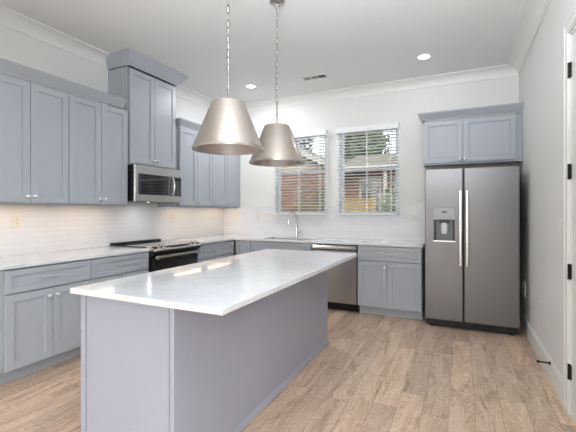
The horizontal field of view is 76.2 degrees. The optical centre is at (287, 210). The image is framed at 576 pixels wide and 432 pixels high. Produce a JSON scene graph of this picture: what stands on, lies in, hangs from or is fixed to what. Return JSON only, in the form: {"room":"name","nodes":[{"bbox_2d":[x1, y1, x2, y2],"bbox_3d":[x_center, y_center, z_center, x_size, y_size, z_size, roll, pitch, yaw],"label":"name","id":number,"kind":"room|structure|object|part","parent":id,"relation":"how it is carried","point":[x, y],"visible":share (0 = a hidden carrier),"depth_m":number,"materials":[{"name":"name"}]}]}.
{"room":"kitchen","nodes":[
{"label":"kitchen","id":0,"kind":"room"},
{"bbox_2d":[0,25,211,256],"bbox_3d":[-3.169,-0.224,2.151,0.150,3.094,9.650,0,0,25],"label":"wall","id":1,"kind":"structure","parent":0,"point":[16,47],"depth_m":3.75,"materials":[{"name":"paint"}]},
{"bbox_2d":[0,73,68,205],"bbox_3d":[-2.366,-0.588,3.237,0.374,1.078,0.698,0,0,25],"label":"upper cabinet","id":2,"kind":"object","parent":1,"relation":"attached to","point":[34,117],"visible":1,"depth_m":3.19,"materials":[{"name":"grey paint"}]},
{"bbox_3d":[-2.311,-0.591,3.021,0.020,1.043,0.349,0,0,25],"label":"door","id":3,"kind":"part","parent":2,"relation":"part of","materials":[{"name":"blue paint"}]},
{"bbox_3d":[-2.163,-0.591,3.336,0.020,1.043,0.339,0,0,25],"label":"door","id":4,"kind":"part","parent":2,"relation":"part of","materials":[{"name":"blue paint"}]},
{"bbox_2d":[0,58,126,108],"bbox_3d":[-2.086,-1.169,3.401,0.062,0.092,1.395,0,0,25],"label":"crown molding","id":5,"kind":"structure","parent":2,"relation":"attached to","point":[6,66],"depth_m":3.35,"materials":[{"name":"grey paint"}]},
{"bbox_2d":[67,93,127,205],"bbox_3d":[-2.072,-0.588,3.862,0.374,1.078,0.680,0,0,25],"label":"upper cabinet","id":6,"kind":"object","parent":1,"relation":"attached to","point":[98,132],"visible":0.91,"depth_m":3.76,"materials":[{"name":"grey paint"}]},
{"bbox_3d":[-2.015,-0.591,3.651,0.020,1.043,0.343,0,0,25],"label":"door","id":7,"kind":"part","parent":6,"relation":"part of","materials":[{"name":"blue paint"}]},
{"bbox_3d":[-1.870,-0.591,3.959,0.020,1.043,0.327,0,0,25],"label":"door","id":8,"kind":"part","parent":6,"relation":"part of","materials":[{"name":"blue paint"}]},
{"bbox_2d":[0,202,223,256],"bbox_3d":[-1.908,0.150,4.642,0.008,0.516,3.752,0,0,25],"label":"backsplash","id":9,"kind":"structure","parent":1,"relation":"attached to","point":[43,228],"depth_m":4.10,"materials":[{"name":"white tile"}]},
{"bbox_2d":[12,215,20,226],"bbox_3d":[-2.494,0.095,3.378,0.009,0.116,0.072,0,0,25],"label":"wall outlet","id":10,"kind":"object","parent":9,"relation":"attached to","point":[16,219],"visible":1,"depth_m":3.37,"materials":[{"name":"beige plastic"}]},
{"bbox_2d":[15,217,18,224],"bbox_3d":[-2.491,0.095,3.377,0.003,0.068,0.034,0,0,25],"label":"receptacle","id":11,"kind":"object","parent":10,"relation":"attached to","point":[16,218],"depth_m":3.37,"materials":[{"name":"beige plastic"}]},
{"bbox_2d":[106,48,187,169],"bbox_3d":[-1.724,-1.146,4.518,0.445,1.248,0.962,0,0,25],"label":"upper cabinet","id":12,"kind":"object","parent":1,"relation":"attached to","point":[150,105],"visible":0.93,"depth_m":4.35,"materials":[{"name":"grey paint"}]},
{"bbox_3d":[-1.708,-1.077,4.301,0.020,1.070,0.364,0,0,25],"label":"door","id":13,"kind":"part","parent":12,"relation":"part of","materials":[{"name":"blue paint"}]},
{"bbox_3d":[-1.724,-1.702,4.518,0.445,0.136,0.962,0,0,25],"label":"crown moulding","id":14,"kind":"part","parent":12,"relation":"part of","materials":[{"name":"blue paint"}]},
{"bbox_2d":[128,164,180,202],"bbox_3d":[-1.712,-0.310,4.507,0.460,0.418,0.754,0,0,25],"label":"microwave","id":15,"kind":"object","parent":12,"relation":"attached to","point":[146,184],"visible":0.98,"depth_m":4.34,"materials":[{"name":"silver metal"}]},
{"bbox_3d":[-1.730,-0.106,4.515,0.320,0.006,0.654,0,0,25],"label":"filter panel","id":16,"kind":"part","parent":15,"relation":"part of","materials":[{"name":"grey plastic"}]},
{"bbox_3d":[-1.436,-0.304,4.614,0.051,0.228,0.022,0,0,25],"label":"handle","id":17,"kind":"part","parent":15,"relation":"part of","materials":[{"name":"silver metal"}]},
{"bbox_3d":[-1.425,-0.304,4.714,0.022,0.240,0.133,0,0,25],"label":"control panel","id":18,"kind":"part","parent":15,"relation":"part of","materials":[{"name":"black glass"}]},
{"bbox_3d":[-1.551,-1.077,4.635,0.020,1.070,0.364,0,0,25],"label":"door","id":19,"kind":"part","parent":12,"relation":"part of","materials":[{"name":"blue paint"}]},
{"bbox_2d":[157,126,211,207],"bbox_3d":[-1.432,-0.588,5.222,0.374,1.078,0.768,0,0,25],"label":"upper cabinet","id":20,"kind":"object","parent":1,"relation":"attached to","point":[195,167],"visible":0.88,"depth_m":5.09,"materials":[{"name":"blue paint"}]},
{"bbox_3d":[-1.364,-0.591,5.033,0.020,1.043,0.346,0,0,25],"label":"door","id":21,"kind":"part","parent":20,"relation":"part of","materials":[{"name":"blue paint"}]},
{"bbox_2d":[176,118,201,131],"bbox_3d":[-1.255,-1.169,5.566,0.402,0.092,1.534,0,0,25],"label":"crown molding","id":22,"kind":"structure","parent":20,"relation":"on","point":[182,122],"depth_m":4.96,"materials":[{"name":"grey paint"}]},
{"bbox_3d":[-1.214,-0.591,5.351,0.020,1.043,0.346,0,0,25],"label":"door","id":23,"kind":"part","parent":20,"relation":"part of","materials":[{"name":"blue paint"}]},
{"bbox_2d":[204,154,239,207],"bbox_3d":[-1.103,-0.588,5.919,0.374,1.078,0.768,0,0,25],"label":"upper cabinet","id":24,"kind":"object","parent":1,"relation":"attached to","point":[225,168],"visible":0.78,"depth_m":5.81,"materials":[{"name":"blue paint"}]},
{"bbox_3d":[-1.057,-0.591,5.685,0.020,1.043,0.379,0,0,25],"label":"door","id":25,"kind":"part","parent":24,"relation":"part of","materials":[{"name":"blue paint"}]},
{"bbox_3d":[-0.893,-0.591,6.033,0.020,1.043,0.379,0,0,25],"label":"door","id":26,"kind":"part","parent":24,"relation":"part of","materials":[{"name":"blue paint"}]},
{"bbox_2d":[0,0,527,102],"bbox_3d":[-1.165,-1.831,1.125,4.650,0.120,9.800,0,0,25],"label":"ceiling","id":27,"kind":"structure","parent":0,"point":[353,42],"depth_m":3.73,"materials":[{"name":"paint"}]},
{"bbox_2d":[192,0,263,154],"bbox_3d":[-0.399,-1.088,2.450,0.472,1.366,0.472,0,0,25],"label":"pendant light","id":28,"kind":"object","parent":27,"relation":"hanging from","point":[227,127],"visible":1,"depth_m":2.32,"materials":[{"name":"silver metal"}]},
{"bbox_3d":[-0.399,-0.562,2.450,0.472,0.315,0.472,0,0,25],"label":"lamp shade","id":29,"kind":"part","parent":28,"relation":"part of","materials":[{"name":"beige metal"}]},
{"bbox_3d":[-0.399,-0.824,2.450,0.032,0.212,0.032,0,0,25],"label":"stem","id":30,"kind":"part","parent":28,"relation":"part of","materials":[{"name":"silver metal"}]},
{"bbox_3d":[-0.399,-1.343,2.450,0.019,0.844,0.018,0,0,-20],"label":"chain","id":31,"kind":"part","parent":28,"relation":"part of","materials":[{"name":"silver metal"}]},
{"bbox_2d":[245,84,256,87],"bbox_3d":[-0.526,-1.766,5.215,0.180,0.008,0.180,0,0,25],"label":"recessed light","id":32,"kind":"object","parent":27,"relation":"in","point":[246,85],"visible":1,"depth_m":5.21,"materials":[{"name":"white plastic"}]},
{"bbox_2d":[249,0,304,166],"bbox_3d":[-0.093,-1.085,3.101,0.472,1.372,0.472,0,0,25],"label":"pendant light","id":33,"kind":"object","parent":27,"relation":"hanging from","point":[281,149],"visible":0.99,"depth_m":2.98,"materials":[{"name":"silver metal"}]},
{"bbox_3d":[-0.093,-0.818,3.101,0.032,0.212,0.032,0,0,25],"label":"stem","id":34,"kind":"part","parent":33,"relation":"part of","materials":[{"name":"silver metal"}]},
{"bbox_3d":[-0.093,-0.556,3.101,0.472,0.315,0.472,0,0,25],"label":"lamp shade","id":35,"kind":"part","parent":33,"relation":"part of","materials":[{"name":"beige metal"}]},
{"bbox_3d":[-0.093,-1.337,3.101,0.019,0.844,0.018,0,0,-20],"label":"chain","id":36,"kind":"part","parent":33,"relation":"part of","materials":[{"name":"silver metal"}]},
{"bbox_2d":[299,73,329,81],"bbox_3d":[0.350,-1.766,4.871,0.370,0.009,0.170,0,0,25],"label":"ceiling vent","id":37,"kind":"object","parent":27,"relation":"in","point":[323,75],"visible":1,"depth_m":4.87,"materials":[{"name":"white plastic"}]},
{"bbox_2d":[416,53,431,59],"bbox_3d":[1.562,-1.766,4.218,0.180,0.008,0.180,0,0,25],"label":"recessed light","id":38,"kind":"object","parent":27,"relation":"in","point":[424,56],"visible":1,"depth_m":4.20,"materials":[{"name":"white plastic"}]},
{"bbox_2d":[0,308,575,431],"bbox_3d":[-1.165,1.383,1.125,4.650,0.120,9.800,0,0,25],"label":"floor","id":39,"kind":"structure","parent":0,"point":[375,372],"depth_m":2.72,"materials":[{"name":"brown wood"}]},
{"bbox_2d":[0,259,90,384],"bbox_3d":[-2.237,0.881,3.147,0.663,0.884,0.767,0,0,25],"label":"base cabinet","id":40,"kind":"object","parent":39,"relation":"on","point":[40,318],"visible":0.95,"depth_m":2.97,"materials":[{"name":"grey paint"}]},
{"bbox_3d":[-2.038,0.923,2.898,0.020,0.571,0.349,0,0,25],"label":"door","id":41,"kind":"part","parent":40,"relation":"part of","materials":[{"name":"blue paint"}]},
{"bbox_3d":[-1.964,0.540,3.055,0.020,0.173,0.696,0,0,25],"label":"drawer","id":42,"kind":"part","parent":40,"relation":"part of","materials":[{"name":"blue paint"}]},
{"bbox_3d":[-1.888,0.923,3.215,0.020,0.571,0.342,0,0,25],"label":"door","id":43,"kind":"part","parent":40,"relation":"part of","materials":[{"name":"blue paint"}]},
{"bbox_2d":[0,246,149,269],"bbox_3d":[-2.111,0.424,3.459,0.647,0.030,1.479,0,0,25],"label":"countertop","id":44,"kind":"structure","parent":40,"relation":"on","point":[35,259],"depth_m":3.36,"materials":[{"name":"white stone"}]},
{"bbox_2d":[89,251,148,283],"bbox_3d":[-1.926,0.881,3.808,0.663,0.884,0.688,0,0,25],"label":"base cabinet","id":45,"kind":"object","parent":39,"relation":"on","point":[125,265],"visible":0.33,"depth_m":3.65,"materials":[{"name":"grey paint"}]},
{"bbox_3d":[-1.740,0.923,3.530,0.020,0.571,0.339,0,0,25],"label":"door","id":46,"kind":"part","parent":45,"relation":"part of","materials":[{"name":"blue paint"}]},
{"bbox_3d":[-1.594,0.923,3.841,0.020,0.571,0.339,0,0,25],"label":"door","id":47,"kind":"part","parent":45,"relation":"part of","materials":[{"name":"blue paint"}]},
{"bbox_2d":[110,239,200,271],"bbox_3d":[-1.590,0.847,4.458,0.718,0.952,0.772,0,0,25],"label":"range","id":48,"kind":"object","parent":39,"relation":"on","point":[163,254],"visible":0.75,"depth_m":4.29,"materials":[{"name":"black metal"}]},
{"bbox_3d":[-1.886,0.392,4.598,0.063,0.033,0.744,0,0,25],"label":"vent trim","id":49,"kind":"part","parent":48,"relation":"part of","materials":[{"name":"metal"}]},
{"bbox_2d":[110,240,198,247],"bbox_3d":[-1.595,0.403,4.461,0.670,0.012,0.764,0,0,25],"label":"cooktop","id":50,"kind":"object","parent":48,"relation":"in","point":[139,243],"depth_m":4.38,"materials":[{"name":"black glass"}]},
{"bbox_3d":[-1.324,0.423,4.333,0.130,0.064,0.770,0,0,25],"label":"control panel","id":51,"kind":"part","parent":48,"relation":"part of","materials":[{"name":"silver metal"}]},
{"bbox_3d":[-1.320,0.805,4.331,0.042,0.565,0.740,0,0,25],"label":"oven door","id":52,"kind":"part","parent":48,"relation":"part of","materials":[{"name":"black glass"}]},
{"bbox_3d":[-1.300,0.816,4.322,0.003,0.455,0.704,0,0,25],"label":"door glass","id":53,"kind":"part","parent":48,"relation":"part of","materials":[{"name":"black glass"}]},
{"bbox_3d":[-1.284,0.515,4.314,0.038,0.045,0.744,0,0,25],"label":"door handle","id":54,"kind":"part","parent":48,"relation":"part of","materials":[{"name":"silver metal"}]},
{"bbox_2d":[81,269,328,431],"bbox_3d":[-0.371,0.881,2.836,0.704,0.884,2.177,0,0,25],"label":"kitchen island","id":55,"kind":"object","parent":39,"relation":"on","point":[145,368],"visible":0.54,"depth_m":1.95,"materials":[{"name":"paint"}]},
{"bbox_3d":[-0.964,0.552,2.315,0.020,0.197,0.718,0,0,25],"label":"drawer","id":56,"kind":"part","parent":55,"relation":"part of","materials":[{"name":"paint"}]},
{"bbox_3d":[-0.964,0.793,2.315,0.020,0.272,0.718,0,0,25],"label":"drawer","id":57,"kind":"part","parent":55,"relation":"part of","materials":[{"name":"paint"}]},
{"bbox_3d":[-0.964,1.073,2.315,0.020,0.272,0.718,0,0,25],"label":"drawer","id":58,"kind":"part","parent":55,"relation":"part of","materials":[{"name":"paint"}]},
{"bbox_3d":[-1.093,0.881,1.990,0.025,0.884,0.030,0,0,25],"label":"corner post","id":59,"kind":"part","parent":55,"relation":"part of","materials":[{"name":"paint"}]},
{"bbox_3d":[-0.817,0.881,1.856,0.576,0.884,0.016,0,0,25],"label":"panel","id":60,"kind":"part","parent":55,"relation":"part of","materials":[{"name":"paint"}]},
{"bbox_3d":[-0.537,0.881,1.728,0.028,0.884,0.030,0,0,25],"label":"corner post","id":61,"kind":"part","parent":55,"relation":"part of","materials":[{"name":"paint"}]},
{"bbox_2d":[70,249,356,315],"bbox_3d":[-0.245,0.423,2.734,0.975,0.030,2.203,0,0,25],"label":"island countertop","id":62,"kind":"structure","parent":55,"relation":"on","point":[221,286],"depth_m":2.12,"materials":[{"name":"white stone"}]},
{"bbox_3d":[-0.068,0.881,2.710,0.009,0.884,2.147,0,0,25],"label":"panel","id":63,"kind":"part","parent":55,"relation":"part of","materials":[{"name":"paint"}]},
{"bbox_3d":[0.105,0.881,3.813,0.642,0.884,0.004,0,0,25],"label":"panel","id":64,"kind":"part","parent":55,"relation":"part of","materials":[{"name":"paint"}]},
{"bbox_2d":[198,243,214,262],"bbox_3d":[-1.362,0.881,5.006,0.663,0.884,0.410,0,0,25],"label":"base cabinet","id":65,"kind":"object","parent":39,"relation":"on","point":[207,251],"visible":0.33,"depth_m":4.91,"materials":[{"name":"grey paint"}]},
{"bbox_3d":[-1.103,0.923,4.884,0.020,0.571,0.405,0,0,25],"label":"door","id":66,"kind":"part","parent":65,"relation":"part of","materials":[{"name":"blue paint"}]},
{"bbox_2d":[165,234,424,247],"bbox_3d":[0.057,0.424,4.954,3.297,0.030,1.528,0,0,25],"label":"countertop","id":67,"kind":"structure","parent":65,"relation":"on","point":[215,238],"depth_m":5.05,"materials":[{"name":"white stone"}]},
{"bbox_2d":[287,212,300,236],"bbox_3d":[0.078,0.210,5.603,0.248,0.397,0.096,0,0,-36],"label":"faucet","id":68,"kind":"object","parent":67,"relation":"on","point":[288,223],"visible":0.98,"depth_m":5.64,"materials":[{"name":"silver metal"}]},
{"bbox_3d":[0.074,0.142,5.593,0.023,0.261,0.218,0,0,39],"label":"spout","id":69,"kind":"part","parent":68,"relation":"part of","materials":[{"name":"silver metal"}]},
{"bbox_2d":[213,240,233,258],"bbox_3d":[-1.173,0.881,5.406,0.663,0.884,0.470,0,0,25],"label":"base cabinet","id":70,"kind":"object","parent":39,"relation":"on","point":[223,249],"visible":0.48,"depth_m":5.27,"materials":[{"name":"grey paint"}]},
{"bbox_3d":[-0.915,0.923,5.281,0.020,0.571,0.459,0,0,25],"label":"door","id":71,"kind":"part","parent":70,"relation":"part of","materials":[{"name":"blue paint"}]},
{"bbox_2d":[236,240,251,254],"bbox_3d":[-0.545,0.881,5.704,0.274,0.884,0.663,0,0,25],"label":"base cabinet","id":72,"kind":"object","parent":39,"relation":"on","point":[242,246],"visible":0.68,"depth_m":5.44,"materials":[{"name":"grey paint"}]},
{"bbox_2d":[251,241,311,251],"bbox_3d":[0.007,0.881,5.443,0.944,0.884,0.663,0,0,25],"label":"base cabinet","id":73,"kind":"object","parent":39,"relation":"on","point":[255,245],"visible":0.15,"depth_m":5.18,"materials":[{"name":"blue paint"}]},
{"bbox_2d":[311,243,359,311],"bbox_3d":[0.724,0.882,5.100,0.635,0.882,0.674,0,0,25],"label":"dishwasher","id":74,"kind":"object","parent":39,"relation":"on","point":[343,277],"visible":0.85,"depth_m":4.79,"materials":[{"name":"silver metal"}]},
{"bbox_3d":[0.582,0.478,4.809,0.526,0.018,0.027,0,0,25],"label":"handle","id":75,"kind":"part","parent":74,"relation":"part of","materials":[{"name":"silver metal"}]},
{"bbox_3d":[0.604,0.487,4.848,0.613,0.060,0.055,0,0,25],"label":"control panel","id":76,"kind":"part","parent":74,"relation":"part of","materials":[{"name":"silver metal"}]},
{"bbox_3d":[0.747,1.273,5.149,0.623,0.100,0.490,0,0,25],"label":"toe plate","id":77,"kind":"part","parent":74,"relation":"part of","materials":[{"name":"black metal"}]},
{"bbox_2d":[358,245,424,319],"bbox_3d":[1.368,0.881,4.803,0.776,0.884,0.663,0,0,25],"label":"base cabinet","id":78,"kind":"object","parent":39,"relation":"on","point":[391,279],"visible":1,"depth_m":4.53,"materials":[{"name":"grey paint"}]},
{"bbox_3d":[1.062,0.923,4.630,0.365,0.571,0.020,0,0,25],"label":"door","id":79,"kind":"part","parent":78,"relation":"part of","materials":[{"name":"blue paint"}]},
{"bbox_3d":[1.244,0.540,4.544,0.767,0.173,0.020,0,0,25],"label":"drawer","id":80,"kind":"part","parent":78,"relation":"part of","materials":[{"name":"blue paint"}]},
{"bbox_3d":[1.412,0.923,4.465,0.397,0.571,0.020,0,0,25],"label":"door","id":81,"kind":"part","parent":78,"relation":"part of","materials":[{"name":"blue paint"}]},
{"bbox_2d":[425,165,519,334],"bbox_3d":[2.137,0.423,4.327,0.927,1.800,0.832,0,0,25],"label":"refrigerator","id":82,"kind":"object","parent":39,"relation":"on","point":[472,215],"visible":1,"depth_m":3.99,"materials":[{"name":"silver metal"}]},
{"bbox_3d":[1.759,0.378,4.151,0.393,1.700,0.068,0,0,25],"label":"door","id":83,"kind":"part","parent":82,"relation":"part of","materials":[{"name":"silver metal"}]},
{"bbox_3d":[1.751,0.034,4.118,0.231,0.135,0.020,0,0,25],"label":"dispenser panel","id":84,"kind":"part","parent":82,"relation":"part of","materials":[{"name":"silver metal"}]},
{"bbox_3d":[1.887,0.193,4.021,0.030,0.830,0.064,0,0,25],"label":"handle","id":85,"kind":"part","parent":82,"relation":"part of","materials":[{"name":"silver metal"}]},
{"bbox_3d":[1.946,0.193,3.993,0.030,0.830,0.064,0,0,25],"label":"handle","id":86,"kind":"part","parent":82,"relation":"part of","materials":[{"name":"silver metal"}]},
{"bbox_3d":[2.183,0.378,3.952,0.524,1.700,0.068,0,0,25],"label":"door","id":87,"kind":"part","parent":82,"relation":"part of","materials":[{"name":"silver metal"}]},
{"bbox_2d":[227,76,518,254],"bbox_3d":[0.958,-0.224,5.458,4.500,3.094,0.150,0,0,25],"label":"wall","id":88,"kind":"structure","parent":0,"point":[257,184],"depth_m":5.17,"materials":[{"name":"paint"}]},
{"bbox_2d":[275,135,326,214],"bbox_3d":[0.214,-0.573,5.772,0.885,1.268,0.116,0,0,25],"label":"window","id":89,"kind":"structure","parent":88,"relation":"in","point":[318,135],"depth_m":5.75,"materials":[{"name":"white plastic"}]},
{"bbox_2d":[274,129,326,214],"bbox_3d":[0.171,-0.580,5.682,0.893,1.274,0.081,0,0,25],"label":"window blind","id":90,"kind":"object","parent":89,"relation":"attached to","point":[320,132],"visible":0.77,"depth_m":5.63,"materials":[{"name":"white plastic"}]},
{"bbox_3d":[0.176,0.048,5.693,0.877,0.018,0.048,0,0,25],"label":"rail","id":91,"kind":"part","parent":90,"relation":"part of","materials":[{"name":"white plastic"}]},
{"bbox_2d":[224,205,424,240],"bbox_3d":[0.380,0.166,5.643,3.296,0.485,0.008,0,0,25],"label":"backsplash","id":92,"kind":"structure","parent":88,"relation":"attached to","point":[331,225],"depth_m":5.50,"materials":[{"name":"white tile"}]},
{"bbox_2d":[256,213,259,220],"bbox_3d":[-0.491,0.103,6.043,0.072,0.116,0.009,0,0,25],"label":"wall outlet","id":93,"kind":"object","parent":92,"relation":"attached to","point":[257,214],"visible":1,"depth_m":6.04,"materials":[{"name":"beige plastic"}]},
{"bbox_2d":[265,213,268,220],"bbox_3d":[-0.337,0.103,5.971,0.072,0.116,0.009,0,0,25],"label":"light switch","id":94,"kind":"object","parent":92,"relation":"attached to","point":[266,214],"visible":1,"depth_m":5.97,"materials":[{"name":"beige plastic"}]},
{"bbox_2d":[409,213,417,220],"bbox_3d":[1.715,0.088,5.005,0.115,0.116,0.009,0,0,25],"label":"wall outlet","id":95,"kind":"object","parent":92,"relation":"attached to","point":[412,216],"visible":1,"depth_m":5.01,"materials":[{"name":"white plastic"}]},
{"bbox_2d":[250,204,424,205],"bbox_3d":[0.534,-0.082,5.568,2.958,0.010,0.012,0,0,25],"label":"trim","id":96,"kind":"structure","parent":88,"relation":"attached to","point":[392,204],"depth_m":5.48,"materials":[{"name":"paint"}]},
{"bbox_2d":[338,128,399,214],"bbox_3d":[1.165,-0.573,5.325,0.887,1.268,0.116,0,0,25],"label":"window","id":97,"kind":"structure","parent":88,"relation":"in","point":[398,161],"depth_m":5.23,"materials":[{"name":"white plastic"}]},
{"bbox_2d":[336,122,399,214],"bbox_3d":[1.122,-0.580,5.234,0.895,1.274,0.081,0,0,25],"label":"window blind","id":98,"kind":"object","parent":97,"relation":"attached to","point":[391,125],"visible":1,"depth_m":5.22,"materials":[{"name":"white plastic"}]},
{"bbox_3d":[1.127,0.048,5.245,0.879,0.018,0.048,0,0,25],"label":"rail","id":99,"kind":"part","parent":98,"relation":"part of","materials":[{"name":"white plastic"}]},
{"bbox_2d":[417,102,523,167],"bbox_3d":[2.225,-0.897,4.555,1.135,0.651,0.402,0,0,25],"label":"upper cabinet","id":100,"kind":"object","parent":88,"relation":"attached to","point":[495,138],"visible":1,"depth_m":4.40,"materials":[{"name":"blue paint"}]},
{"bbox_3d":[1.920,-0.853,4.558,0.444,0.520,0.020,0,0,25],"label":"door","id":101,"kind":"part","parent":100,"relation":"part of","materials":[{"name":"blue paint"}]},
{"bbox_3d":[2.225,-1.181,4.555,1.135,0.084,0.401,0,0,25],"label":"crown moulding","id":102,"kind":"part","parent":100,"relation":"part of","materials":[{"name":"blue paint"}]},
{"bbox_3d":[2.375,-0.853,4.343,0.553,0.520,0.020,0,0,25],"label":"door","id":103,"kind":"part","parent":100,"relation":"part of","materials":[{"name":"blue paint"}]},
{"bbox_2d":[519,0,575,375],"bbox_3d":[0.871,-0.224,0.166,0.150,3.094,9.500,0,0,25],"label":"wall","id":104,"kind":"structure","parent":0,"point":[541,74],"depth_m":3.12,"materials":[{"name":"paint"}]},
{"bbox_2d":[0,0,550,111],"bbox_3d":[-1.165,-1.712,1.125,4.350,0.116,9.500,0,0,25],"label":"trim","id":105,"kind":"structure","parent":104,"relation":"attached to","point":[535,11],"depth_m":4.50,"materials":[{"name":"paint"}]},
{"bbox_2d":[522,280,525,296],"bbox_3d":[2.616,0.863,4.086,0.030,0.160,0.140,0,0,25],"label":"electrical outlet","id":106,"kind":"object","parent":104,"relation":"attached to","point":[524,282],"visible":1,"depth_m":4.04,"materials":[{"name":"white plastic"}]},
{"bbox_2d":[520,308,562,404],"bbox_3d":[2.338,1.240,3.479,0.016,0.165,2.252,0,0,25],"label":"baseboard","id":107,"kind":"structure","parent":104,"relation":"attached to","point":[555,377],"depth_m":3.08,"materials":[{"name":"paint"}]},
{"bbox_2d":[536,360,550,364],"bbox_3d":[1.993,1.183,2.865,0.090,0.028,0.028,0,0,25],"label":"door stop","id":108,"kind":"object","parent":104,"relation":"attached to","point":[537,361],"visible":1,"depth_m":2.86,"materials":[{"name":"black metal"}]},
{"bbox_2d":[563,5,575,421],"bbox_3d":[1.673,0.042,1.958,0.225,2.562,1.065,0,0,25],"label":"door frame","id":109,"kind":"structure","parent":104,"relation":"in","point":[569,38],"depth_m":2.38,"materials":[{"name":"paint"}]},
{"bbox_3d":[1.658,0.095,1.965,0.037,2.441,0.839,0,0,25],"label":"panel","id":110,"kind":"part","parent":109,"relation":"part of","materials":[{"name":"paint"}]},
{"label":"outside","id":111,"kind":"structure","parent":0,"visible":0},
{"bbox_3d":[9.253,1.873,23.664,64.000,0.100,39.840,0,0,25],"label":"ground","id":112,"kind":"structure","parent":111,"visible":0},
{"bbox_2d":[296,138,314,151],"bbox_3d":[0.425,-2.245,22.782,3.318,8.146,3.310,0,0,25],"label":"leafy tree","id":113,"kind":"object","parent":112,"relation":"on","point":[302,138],"visible":0.02,"depth_m":23.24,"materials":[{"name":"green plant"}]},
{"bbox_2d":[294,184,324,210],"bbox_3d":[0.865,0.412,11.084,1.664,2.489,1.235,0,0,-16],"label":"shrub","id":114,"kind":"object","parent":112,"relation":"on","point":[307,197],"visible":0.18,"depth_m":11.06,"materials":[{"name":"green plant"}]},
{"bbox_2d":[281,147,394,210],"bbox_3d":[2.959,-0.737,15.519,15.050,5.120,6.740,0,0,25],"label":"house","id":115,"kind":"structure","parent":112,"relation":"on","point":[290,201],"depth_m":13.30,"materials":[{"name":"brick"}]},
{"bbox_3d":[3.341,0.183,12.609,0.120,3.280,0.120,0,0,25],"label":"porch post","id":116,"kind":"part","parent":115,"relation":"part of","materials":[{"name":"white wood"}]},
{"bbox_2d":[324,131,389,161],"bbox_3d":[4.017,-2.736,20.816,4.101,9.128,4.378,0,0,25],"label":"leafy tree","id":117,"kind":"object","parent":112,"relation":"on","point":[378,131],"visible":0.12,"depth_m":19.28,"materials":[{"name":"green plant"}]},
{"bbox_2d":[345,198,375,210],"bbox_3d":[1.657,0.748,9.495,1.226,2.150,0.090,0,0,25],"label":"wooden fence","id":118,"kind":"object","parent":112,"relation":"on","point":[373,200],"visible":0.2,"depth_m":9.39,"materials":[{"name":"brown wood"}]},
{"bbox_2d":[377,183,394,210],"bbox_3d":[3.248,0.461,10.865,1.274,3.152,1.213,0,0,-13],"label":"shrub","id":119,"kind":"object","parent":112,"relation":"on","point":[379,200],"visible":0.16,"depth_m":10.65,"materials":[{"name":"green plant"}]}
]}

